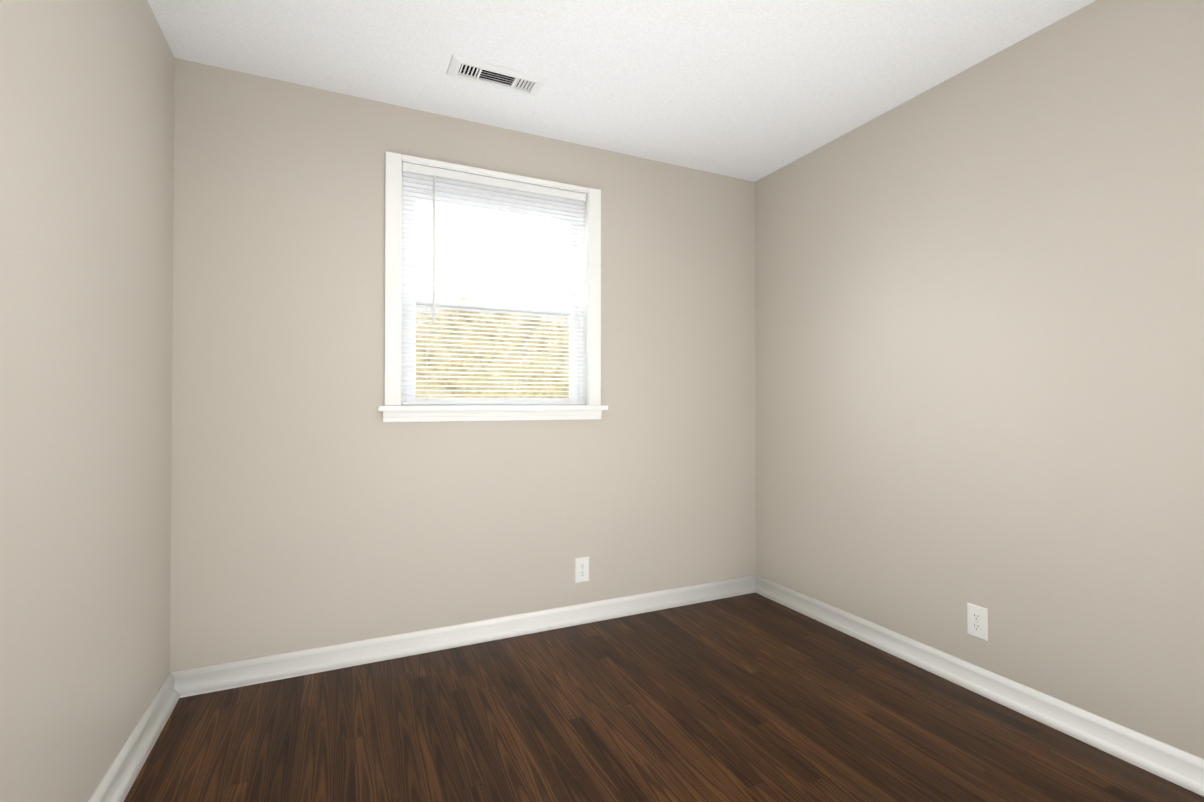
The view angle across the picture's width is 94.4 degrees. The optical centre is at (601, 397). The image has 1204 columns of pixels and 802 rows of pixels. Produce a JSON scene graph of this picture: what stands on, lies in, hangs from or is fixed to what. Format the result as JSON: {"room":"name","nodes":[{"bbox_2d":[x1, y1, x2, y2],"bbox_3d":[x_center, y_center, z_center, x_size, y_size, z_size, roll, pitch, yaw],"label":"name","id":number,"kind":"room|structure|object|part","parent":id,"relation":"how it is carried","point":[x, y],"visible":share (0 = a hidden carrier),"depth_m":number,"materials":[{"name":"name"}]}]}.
{"room":"empty bedroom","nodes":[
{"label":"empty bedroom","id":0,"kind":"room"},
{"bbox_2d":[0,0,174,801],"bbox_3d":[-0.942,-0.103,0.475,0.140,2.440,3.880,0,-1,-25],"label":"wall","id":1,"kind":"structure","parent":0,"point":[86,185],"depth_m":1.39,"materials":[{"name":"paint"}]},
{"bbox_2d":[88,670,183,801],"bbox_3d":[-0.861,1.073,0.501,0.040,0.088,3.600,0,-1,-25],"label":"baseboard","id":2,"kind":"structure","parent":1,"relation":"attached to","point":[115,785],"depth_m":1.74,"materials":[{"name":"white paint"}]},
{"bbox_2d":[170,58,755,671],"bbox_3d":[-0.393,-0.079,2.800,2.833,2.440,0.140,0,-1,-25],"label":"wall","id":3,"kind":"structure","parent":0,"point":[318,500],"depth_m":2.45,"materials":[{"name":"paint"}]},
{"bbox_2d":[180,575,755,696],"bbox_3d":[-0.347,1.096,2.710,2.730,0.088,0.040,0,-1,-25],"label":"baseboard","id":4,"kind":"structure","parent":3,"relation":"attached to","point":[223,676],"depth_m":2.52,"materials":[{"name":"white paint"}]},
{"bbox_2d":[383,151,601,421],"bbox_3d":[-0.511,-0.483,2.738,1.054,1.192,0.160,0,-1,-25],"label":"window","id":5,"kind":"structure","parent":3,"relation":"in","point":[392,336],"depth_m":2.68,"materials":[{"name":"white paint"}]},
{"bbox_3d":[-0.531,-0.705,2.781,0.856,0.546,0.029,0,-1,-25],"label":"window sash","id":6,"kind":"part","parent":5,"relation":"part of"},
{"bbox_3d":[-0.516,-0.213,2.744,0.856,0.492,0.029,0,-1,-25],"label":"window sash","id":7,"kind":"part","parent":5,"relation":"part of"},
{"bbox_3d":[-0.481,0.089,2.668,1.054,0.048,0.020,0,-1,-25],"label":"window apron","id":8,"kind":"part","parent":5,"relation":"part of","materials":[{"name":"white wood"}]},
{"bbox_3d":[-0.495,0.029,2.698,0.894,0.014,0.025,0,-1,-25],"label":"window blind bottom rail","id":9,"kind":"part","parent":5,"relation":"part of","materials":[{"name":"white plastic"}]},
{"bbox_2d":[402,162,585,202],"bbox_3d":[-0.495,-1.033,2.709,0.900,0.042,0.038,0,-1,-25],"label":"blind headrail","id":10,"kind":"object","parent":5,"relation":"attached to","point":[416,169],"visible":0.88,"depth_m":2.67,"materials":[{"name":"white plastic"}]},
{"bbox_2d":[426,274,427,401],"bbox_3d":[-0.796,-0.497,2.547,0.002,1.039,0.002,0,-1,-25],"label":"blind cord","id":11,"kind":"object","parent":10,"relation":"hanging from","point":[427,274],"depth_m":2.55,"materials":[{"name":"white plastic"}]},
{"bbox_2d":[433,174,434,322],"bbox_3d":[-0.768,-0.684,2.552,0.010,0.688,0.016,0,-1,-25],"label":"blind wand","id":12,"kind":"object","parent":10,"relation":"hanging from","point":[434,248],"visible":1,"depth_m":2.55,"materials":[{"name":"white"}]},
{"bbox_2d":[402,172,584,395],"bbox_3d":[-0.495,-0.507,2.704,0.892,1.002,0.024,0,-1,-25],"label":"window blind slats","id":13,"kind":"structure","parent":10,"relation":"hanging from","point":[485,231],"depth_m":2.69,"materials":[{"name":"white plastic"}]},
{"bbox_2d":[526,203,526,385],"bbox_3d":[-0.372,-0.495,2.747,0.002,1.039,0.002,0,-1,-25],"label":"blind cord","id":14,"kind":"object","parent":10,"relation":"hanging from","point":[526,312],"depth_m":2.75,"materials":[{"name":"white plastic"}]},
{"bbox_2d":[377,405,607,410],"bbox_3d":[-0.487,0.052,2.681,1.102,0.025,0.103,0,-1,-25],"label":"window sill","id":15,"kind":"structure","parent":3,"relation":"attached to","point":[490,407],"depth_m":2.61,"materials":[{"name":"white paint"}]},
{"bbox_2d":[575,557,588,582],"bbox_3d":[-0.100,0.881,2.846,0.076,0.124,0.008,0,-1,-25],"label":"electrical outlet","id":16,"kind":"object","parent":3,"relation":"attached to","point":[582,569],"visible":1,"depth_m":2.84,"materials":[{"name":"white plastic"}]},
{"bbox_2d":[147,0,1095,181],"bbox_3d":[0.403,-1.377,1.121,3.113,0.120,3.880,0,-1,-25],"label":"ceiling","id":17,"kind":"structure","parent":0,"point":[753,90],"depth_m":2.14,"materials":[{"name":"paint"}]},
{"bbox_2d":[446,54,546,95],"bbox_3d":[-0.427,-1.299,2.267,0.380,0.010,0.146,0,-1,-25],"label":"ceiling vent","id":18,"kind":"object","parent":17,"relation":"in","point":[467,68],"visible":1,"depth_m":2.25,"materials":[{"name":"white metal"}]},
{"bbox_2d":[124,592,1203,801],"bbox_3d":[0.403,1.183,1.095,3.113,0.120,3.880,0,-1,-25],"label":"floor","id":19,"kind":"structure","parent":0,"point":[753,697],"depth_m":1.89,"materials":[{"name":"brown wood"}]},
{"bbox_2d":[755,0,1203,758],"bbox_3d":[1.748,-0.090,1.741,0.140,2.440,3.880,0,-1,-25],"label":"wall","id":20,"kind":"structure","parent":0,"point":[979,332],"depth_m":2.05,"materials":[{"name":"paint"}]},
{"bbox_2d":[967,602,987,640],"bbox_3d":[1.459,0.874,2.171,0.008,0.124,0.076,0,-1,-25],"label":"electrical outlet","id":21,"kind":"object","parent":20,"relation":"attached to","point":[977,621],"visible":1,"depth_m":2.17,"materials":[{"name":"white plastic"}]},
{"bbox_2d":[756,575,1203,796],"bbox_3d":[1.667,1.085,1.690,0.040,0.088,3.600,0,-1,-25],"label":"baseboard","id":22,"kind":"structure","parent":20,"relation":"attached to","point":[1170,763],"depth_m":2.02,"materials":[{"name":"white paint"}]},
{"label":"outside","id":23,"kind":"structure","parent":0,"visible":0},
{"bbox_2d":[415,201,568,405],"bbox_3d":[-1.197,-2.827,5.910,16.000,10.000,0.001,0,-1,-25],"label":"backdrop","id":24,"kind":"structure","parent":23,"point":[482,357],"depth_m":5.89,"materials":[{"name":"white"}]}
]}

